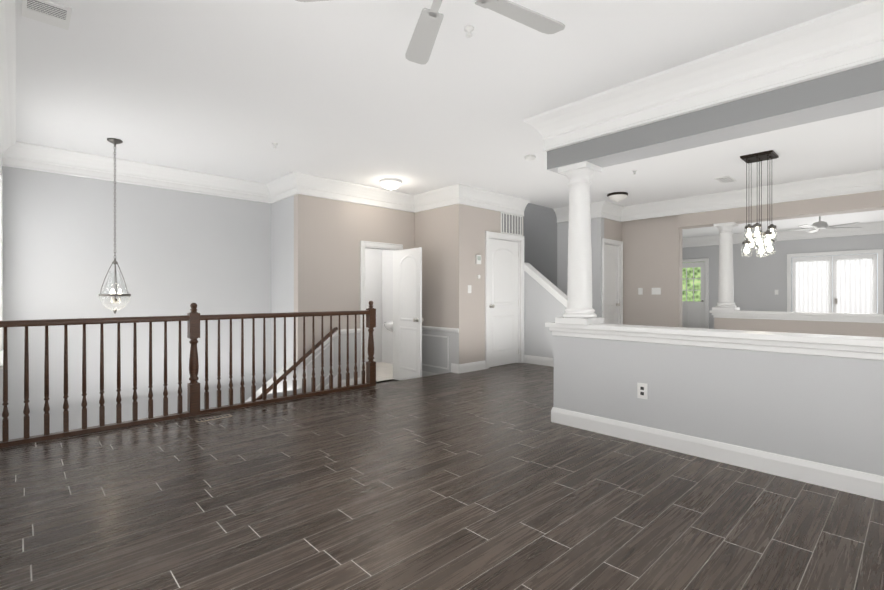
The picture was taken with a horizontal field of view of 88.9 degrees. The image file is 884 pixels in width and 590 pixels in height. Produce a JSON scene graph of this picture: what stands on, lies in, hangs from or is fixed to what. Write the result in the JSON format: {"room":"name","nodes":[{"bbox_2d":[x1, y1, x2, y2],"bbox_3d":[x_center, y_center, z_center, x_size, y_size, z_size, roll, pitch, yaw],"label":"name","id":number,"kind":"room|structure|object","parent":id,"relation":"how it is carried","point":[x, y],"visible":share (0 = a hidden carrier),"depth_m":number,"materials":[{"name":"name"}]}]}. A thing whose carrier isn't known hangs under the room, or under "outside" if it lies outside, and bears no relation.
{"room":"empty living room","nodes":[
{"label":"empty living room","id":0,"kind":"room"},
{"bbox_2d":[0,166,270,440],"bbox_3d":[-3.524,1.235,5.591,3.040,5.600,0.120,0,0,-43],"label":"wall","id":1,"kind":"structure","parent":0,"point":[177,253],"depth_m":5.31,"materials":[{"name":"grey paint"}]},
{"bbox_2d":[0,0,883,247],"bbox_3d":[3.827,-1.421,5.734,13.700,0.288,9.750,0,0,-43],"label":"crown molding","id":2,"kind":"structure","parent":1,"relation":"attached to","point":[847,38],"depth_m":3.87,"materials":[{"name":"white wood"}]},
{"bbox_2d":[271,196,293,377],"bbox_3d":[-2.170,1.234,6.283,0.120,5.600,0.730,0,0,-43],"label":"wall","id":3,"kind":"structure","parent":0,"point":[282,255],"depth_m":6.23,"materials":[{"name":"grey paint"}]},
{"bbox_2d":[267,194,414,398],"bbox_3d":[-2.177,1.235,5.693,4.900,5.600,0.120,0,0,-43],"label":"wall","id":4,"kind":"structure","parent":0,"point":[330,235],"depth_m":6.22,"materials":[{"name":"beige paint"}]},
{"bbox_2d":[245,359,296,401],"bbox_3d":[-2.941,1.935,4.973,2.824,2.160,0.170,0,0,-43],"label":"trim","id":5,"kind":"structure","parent":4,"relation":"on","point":[278,375],"depth_m":5.74,"materials":[{"name":"white wood"}]},
{"bbox_2d":[256,327,337,399],"bbox_3d":[-2.165,1.188,5.552,1.955,1.502,0.101,0,0,-43],"label":"handrail","id":6,"kind":"object","parent":4,"relation":"attached to","point":[298,362],"depth_m":5.80,"materials":[{"name":"brown wood"}]},
{"bbox_2d":[298,333,359,393],"bbox_3d":[-1.536,1.032,6.211,0.945,1.036,0.003,0,0,-43],"label":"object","id":7,"kind":"structure","parent":4,"relation":"attached to","point":[343,365],"depth_m":6.25,"materials":[{"name":"paint"}]},
{"bbox_2d":[299,328,360,391],"bbox_3d":[-2.111,1.736,5.655,2.545,2.502,0.026,0,0,-43],"label":"trim","id":8,"kind":"structure","parent":4,"relation":"attached to","point":[335,378],"depth_m":6.22,"materials":[{"name":"white wood"}]},
{"bbox_2d":[341,377,359,386],"bbox_3d":[-1.328,1.258,6.399,0.385,0.132,0.016,0,0,-43],"label":"baseboard","id":9,"kind":"structure","parent":4,"relation":"attached to","point":[343,382],"depth_m":6.41,"materials":[{"name":"white wood"}]},
{"bbox_2d":[397,247,423,380],"bbox_3d":[-0.504,0.312,6.751,0.179,2.007,0.598,0,0,-43],"label":"bathroom door","id":10,"kind":"structure","parent":4,"relation":"in","point":[410,319],"depth_m":6.72,"materials":[{"name":"white wood"}]},
{"bbox_2d":[415,204,464,363],"bbox_3d":[-0.053,0.029,6.923,0.120,3.190,1.000,0,0,-43],"label":"wall","id":11,"kind":"structure","parent":4,"relation":"attached to","point":[440,236],"depth_m":6.75,"materials":[{"name":"beige paint"}]},
{"bbox_2d":[422,330,458,373],"bbox_3d":[-0.098,0.854,6.882,0.003,0.680,1.000,0,0,-43],"label":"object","id":12,"kind":"structure","parent":4,"relation":"attached to","point":[434,351],"depth_m":6.82,"materials":[{"name":"paint"}]},
{"bbox_2d":[422,326,458,369],"bbox_3d":[-0.106,0.794,6.873,0.026,0.620,1.000,0,0,-43],"label":"trim","id":13,"kind":"structure","parent":4,"relation":"attached to","point":[445,329],"depth_m":6.74,"materials":[{"name":"white wood"}]},
{"bbox_2d":[422,363,460,376],"bbox_3d":[-0.097,1.163,6.871,0.016,0.322,1.016,0,0,-43],"label":"baseboard","id":14,"kind":"structure","parent":4,"relation":"attached to","point":[455,368],"depth_m":6.59,"materials":[{"name":"white wood"}]},
{"bbox_2d":[365,362,392,382],"bbox_3d":[-1.318,1.447,7.669,1.860,0.252,1.580,0,0,-43],"label":"floor","id":15,"kind":"structure","parent":0,"point":[384,370],"depth_m":7.79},
{"bbox_2d":[384,322,392,331],"bbox_3d":[-0.737,0.833,7.996,0.535,0.980,0.662,0,0,-43],"label":"pedestal sink","id":16,"kind":"object","parent":15,"relation":"on","point":[388,326],"visible":0.19,"depth_m":7.84,"materials":[{"name":"white ceramic"}]},
{"bbox_2d":[365,248,392,363],"bbox_3d":[-1.360,-0.122,7.711,2.100,2.890,1.700,0,0,-43],"label":"wall","id":17,"kind":"structure","parent":0,"point":[379,278],"depth_m":8.76,"materials":[{"name":"paint"}]},
{"bbox_2d":[376,379,398,384],"bbox_3d":[-0.724,1.449,6.477,1.470,0.250,0.970,0,0,-43],"label":"threshold","id":18,"kind":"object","parent":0,"point":[386,382],"depth_m":6.90,"materials":[{"name":"brown wood"}]},
{"bbox_2d":[0,363,883,589],"bbox_3d":[3.159,1.259,6.446,13.940,0.250,11.940,0,0,-43],"label":"floor","id":19,"kind":"structure","parent":0,"point":[493,478],"depth_m":2.42,"materials":[{"name":"wood-look porcelain tile"},{"name":"grout"}]},
{"bbox_2d":[0,301,375,447],"bbox_3d":[-2.097,0.604,4.517,3.404,1.064,0.088,0,0,-43],"label":"balustrade railing","id":20,"kind":"object","parent":19,"relation":"on","point":[193,317],"visible":1,"depth_m":4.21,"materials":[{"name":"brown wood"}]},
{"bbox_2d":[195,414,231,422],"bbox_3d":[-2.102,1.134,4.155,0.300,0.004,0.100,0,0,-43],"label":"floor vent","id":21,"kind":"object","parent":19,"relation":"in","point":[212,418],"visible":1,"depth_m":4.13,"materials":[{"name":"beige metal"}]},
{"bbox_2d":[15,0,883,237],"bbox_3d":[3.159,-1.626,6.444,13.940,0.120,11.940,0,0,-43],"label":"ceiling","id":22,"kind":"structure","parent":0,"point":[344,90],"depth_m":3.45,"materials":[{"name":"white paint"}]},
{"bbox_2d":[22,0,71,29],"bbox_3d":[-2.137,-1.545,2.439,0.194,0.034,0.270,0,0,-43],"label":"ceiling vent","id":23,"kind":"object","parent":22,"relation":"in","point":[51,13],"depth_m":2.47,"materials":[{"name":"silver metal"}]},
{"bbox_2d":[99,138,130,313],"bbox_3d":[-3.300,-0.686,4.549,0.266,1.755,0.268,0,0,-43],"label":"pendant lantern","id":24,"kind":"object","parent":22,"relation":"hanging from","point":[113,293],"visible":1,"depth_m":4.54,"materials":[{"name":"grey metal"}]},
{"bbox_2d":[379,178,401,189],"bbox_3d":[-0.704,-1.504,6.198,0.310,0.124,0.310,0,0,-43],"label":"light","id":25,"kind":"object","parent":22,"relation":"attached to","point":[390,183],"visible":1,"depth_m":6.10,"materials":[{"name":"white glass"}]},
{"bbox_2d":[296,0,564,64],"bbox_3d":[0.045,-1.415,1.842,1.269,0.292,1.251,0,0,-43],"label":"ceiling fan","id":26,"kind":"object","parent":22,"relation":"hanging from","point":[422,40],"visible":1,"depth_m":2.12,"materials":[{"name":"grey"}]},
{"bbox_2d":[464,25,473,37],"bbox_3d":[0.159,-1.539,2.642,0.058,0.046,0.058,0,0,32],"label":"sprinkler","id":27,"kind":"object","parent":22,"relation":"attached to","point":[468,29],"depth_m":2.63,"materials":[{"name":"silver metal"}]},
{"bbox_2d":[607,192,627,201],"bbox_3d":[2.722,-1.504,6.994,0.310,0.124,0.310,0,0,-43],"label":"ceiling light","id":28,"kind":"object","parent":22,"relation":"attached to","point":[617,196],"visible":1,"depth_m":6.90,"materials":[{"name":"white glass"}]},
{"bbox_2d":[547,60,883,175],"bbox_3d":[2.961,-1.336,2.067,0.300,0.451,5.600,0,0,-43],"label":"beam","id":29,"kind":"structure","parent":22,"relation":"attached to","point":[854,90],"depth_m":2.97,"materials":[{"name":"grey paint"}]},
{"bbox_2d":[714,176,735,182],"bbox_3d":[3.763,-1.548,5.986,0.402,0.034,0.175,0,0,-43],"label":"ceiling vent","id":30,"kind":"object","parent":22,"relation":"in","point":[725,179],"depth_m":6.06,"materials":[{"name":"silver metal"}]},
{"bbox_2d":[740,150,778,256],"bbox_3d":[3.570,-0.999,5.074,0.300,1.132,0.300,0,0,-43],"label":"chandelier","id":31,"kind":"object","parent":22,"relation":"hanging from","point":[761,156],"visible":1,"depth_m":5.07,"materials":[{"name":"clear glass"}]},
{"bbox_2d":[678,190,883,228],"bbox_3d":[6.086,-1.340,5.341,0.300,0.450,6.080,0,0,-43],"label":"beam","id":32,"kind":"structure","parent":22,"relation":"attached to","point":[858,202],"depth_m":6.37,"materials":[{"name":"beige paint"}]},
{"bbox_2d":[776,216,860,232],"bbox_3d":[6.927,-1.392,8.342,1.276,0.352,1.227,0,0,-43],"label":"fan","id":33,"kind":"object","parent":22,"relation":"hanging from","point":[816,226],"visible":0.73,"depth_m":8.25,"materials":[{"name":"white"}]},
{"bbox_2d":[465,205,520,362],"bbox_3d":[0.809,-0.216,7.130,1.420,2.700,0.120,0,0,-43],"label":"wall","id":34,"kind":"structure","parent":0,"point":[479,222],"depth_m":6.77,"materials":[{"name":"beige paint"}]},
{"bbox_2d":[461,360,485,372],"bbox_3d":[0.465,1.068,6.714,0.545,0.132,0.016,0,0,-43],"label":"baseboard","id":35,"kind":"structure","parent":34,"relation":"attached to","point":[480,365],"depth_m":6.71,"materials":[{"name":"white wood"}]},
{"bbox_2d":[475,255,480,278],"bbox_3d":[0.548,-0.423,6.781,0.102,0.357,0.031,0,0,-43],"label":"thermostat","id":36,"kind":"object","parent":34,"relation":"attached to","point":[477,259],"visible":1,"depth_m":6.76,"materials":[{"name":"white plastic"}]},
{"bbox_2d":[489,238,518,366],"bbox_3d":[0.983,0.122,7.274,0.790,2.007,0.179,0,0,-43],"label":"closet door","id":37,"kind":"structure","parent":34,"relation":"in","point":[503,302],"depth_m":7.25,"materials":[{"name":"white wood"}]},
{"bbox_2d":[501,212,522,235],"bbox_3d":[1.139,-1.152,7.347,0.560,0.334,0.016,0,0,-43],"label":"air vent","id":38,"kind":"object","parent":34,"relation":"in","point":[511,224],"visible":1,"depth_m":7.33,"materials":[{"name":"silver metal"}]},
{"bbox_2d":[524,271,565,357],"bbox_3d":[1.712,0.315,7.281,0.100,1.636,0.900,0,0,-43],"label":"wall","id":39,"kind":"structure","parent":0,"point":[542,305],"depth_m":7.35,"materials":[{"name":"grey paint"}]},
{"bbox_2d":[524,355,553,366],"bbox_3d":[1.670,1.067,7.242,0.016,0.132,0.900,0,0,-43],"label":"baseboard","id":40,"kind":"structure","parent":39,"relation":"attached to","point":[538,360],"depth_m":7.33,"materials":[{"name":"white wood"}]},
{"bbox_2d":[523,262,566,307],"bbox_3d":[1.722,-0.145,7.269,0.160,0.802,0.962,0,0,-43],"label":"trim","id":41,"kind":"structure","parent":39,"relation":"on","point":[558,294],"depth_m":7.25,"materials":[{"name":"white wood"}]},
{"bbox_2d":[523,203,603,316],"bbox_3d":[1.108,-1.569,9.437,0.120,5.400,4.770,0,0,-43],"label":"wall","id":42,"kind":"structure","parent":0,"point":[540,236],"depth_m":8.32,"materials":[{"name":"grey paint"}]},
{"bbox_2d":[604,218,621,244],"bbox_3d":[3.044,-0.217,8.068,0.840,2.700,0.120,0,0,-43],"label":"wall","id":43,"kind":"structure","parent":0,"point":[612,229],"depth_m":7.95,"materials":[{"name":"beige paint"}]},
{"bbox_2d":[605,244,619,323],"bbox_3d":[2.963,0.121,7.972,0.570,2.007,0.179,0,0,-43],"label":"room door","id":44,"kind":"structure","parent":43,"relation":"in","point":[612,304],"depth_m":7.98,"materials":[{"name":"white wood"}]},
{"bbox_2d":[554,335,883,475],"bbox_3d":[2.968,0.713,2.062,0.150,0.850,5.580,0,0,-43],"label":"wall","id":45,"kind":"structure","parent":0,"point":[828,410],"depth_m":3.00,"materials":[{"name":"grey paint"}]},
{"bbox_2d":[637,383,646,398],"bbox_3d":[1.539,0.737,3.464,0.008,0.118,0.075,0,0,-43],"label":"electrical outlet","id":46,"kind":"object","parent":45,"relation":"attached to","point":[641,390],"depth_m":3.46,"materials":[{"name":"white plastic"}]},
{"bbox_2d":[545,322,883,360],"bbox_3d":[2.949,0.306,2.082,0.260,0.115,5.635,0,0,-43],"label":"trim","id":47,"kind":"structure","parent":45,"relation":"on","point":[860,347],"depth_m":2.98,"materials":[{"name":"white wood"}]},
{"bbox_2d":[555,161,603,324],"bbox_3d":[1.202,-0.433,3.935,0.300,1.360,0.300,0,0,-43],"label":"column","id":48,"kind":"structure","parent":47,"relation":"on","point":[579,309],"depth_m":3.85,"materials":[{"name":"white wood"}]},
{"bbox_2d":[551,407,883,500],"bbox_3d":[2.902,1.072,2.011,0.016,0.132,5.596,0,0,-43],"label":"baseboard","id":49,"kind":"structure","parent":45,"relation":"attached to","point":[865,484],"depth_m":3.00,"materials":[{"name":"white wood"}]},
{"bbox_2d":[622,215,883,336],"bbox_3d":[5.188,-0.216,6.296,0.150,2.700,8.700,0,0,-43],"label":"wall","id":50,"kind":"structure","parent":0,"point":[652,252],"depth_m":7.69,"materials":[{"name":"beige paint"}]},
{"bbox_2d":[638,288,642,294],"bbox_3d":[3.504,-0.067,7.967,0.009,0.118,0.075,0,0,-43],"label":"switch plate","id":51,"kind":"object","parent":50,"relation":"attached to","point":[640,290],"depth_m":7.96,"materials":[{"name":"white plastic"}]},
{"bbox_2d":[652,288,660,294],"bbox_3d":[3.690,-0.067,7.770,0.009,0.118,0.150,0,0,-43],"label":"switch plate","id":52,"kind":"object","parent":50,"relation":"attached to","point":[655,291],"depth_m":7.76,"materials":[{"name":"white plastic"}]},
{"bbox_2d":[709,310,883,322],"bbox_3d":[6.246,0.303,5.174,0.260,0.115,5.615,0,0,-43],"label":"trim","id":53,"kind":"structure","parent":50,"relation":"on","point":[835,317],"depth_m":6.29,"materials":[{"name":"white wood"}]},
{"bbox_2d":[712,222,739,310],"bbox_3d":[4.454,-0.436,7.074,0.300,1.360,0.300,0,0,-43],"label":"column","id":54,"kind":"structure","parent":53,"relation":"on","point":[725,302],"depth_m":7.00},
{"bbox_2d":[682,234,883,328],"bbox_3d":[9.216,-0.219,10.091,0.120,2.700,8.940,0,0,-43],"label":"wall","id":55,"kind":"structure","parent":0,"point":[759,281],"depth_m":11.23,"materials":[{"name":"grey paint"}]},
{"bbox_2d":[682,262,704,327],"bbox_3d":[6.873,0.108,12.514,0.110,2.020,0.770,0,0,-43],"label":"back door","id":56,"kind":"structure","parent":55,"relation":"attached to","point":[693,313],"depth_m":12.43,"materials":[{"name":"white wood"}]},
{"bbox_2d":[796,258,827,312],"bbox_3d":[8.676,0.040,10.585,0.014,1.680,0.600,0,0,-43],"label":"door curtain","id":57,"kind":"object","parent":55,"relation":"attached to","point":[811,277],"depth_m":10.57,"materials":[{"name":"white fabric"}]},
{"bbox_2d":[792,254,876,313],"bbox_3d":[8.954,0.110,10.339,0.080,2.020,1.470,0,0,-43],"label":"patio door","id":58,"kind":"structure","parent":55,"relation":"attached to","point":[854,283],"depth_m":10.09,"materials":[{"name":"white wood"}]},
{"bbox_3d":[-1.202,1.239,0.998,0.120,5.600,9.990,0,0,-43],"label":"wall","id":59,"kind":"structure","parent":0,"visible":0},
{"bbox_2d":[0,158,2,368],"bbox_3d":[-3.886,-0.269,3.889,0.180,1.812,1.380,0,0,-43],"label":"window","id":60,"kind":"structure","parent":59,"relation":"in","point":[1,268],"depth_m":4.39,"materials":[{"name":"white"}]},
{"label":"outside","id":61,"kind":"structure","parent":0,"visible":0},
{"bbox_2d":[682,262,700,301],"bbox_3d":[7.349,-0.272,12.934,0.100,3.200,3.000,0,0,-43],"label":"hedge","id":62,"kind":"object","parent":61,"point":[697,284],"visible":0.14,"depth_m":13.02,"materials":[{"name":"green plant"}]}
]}

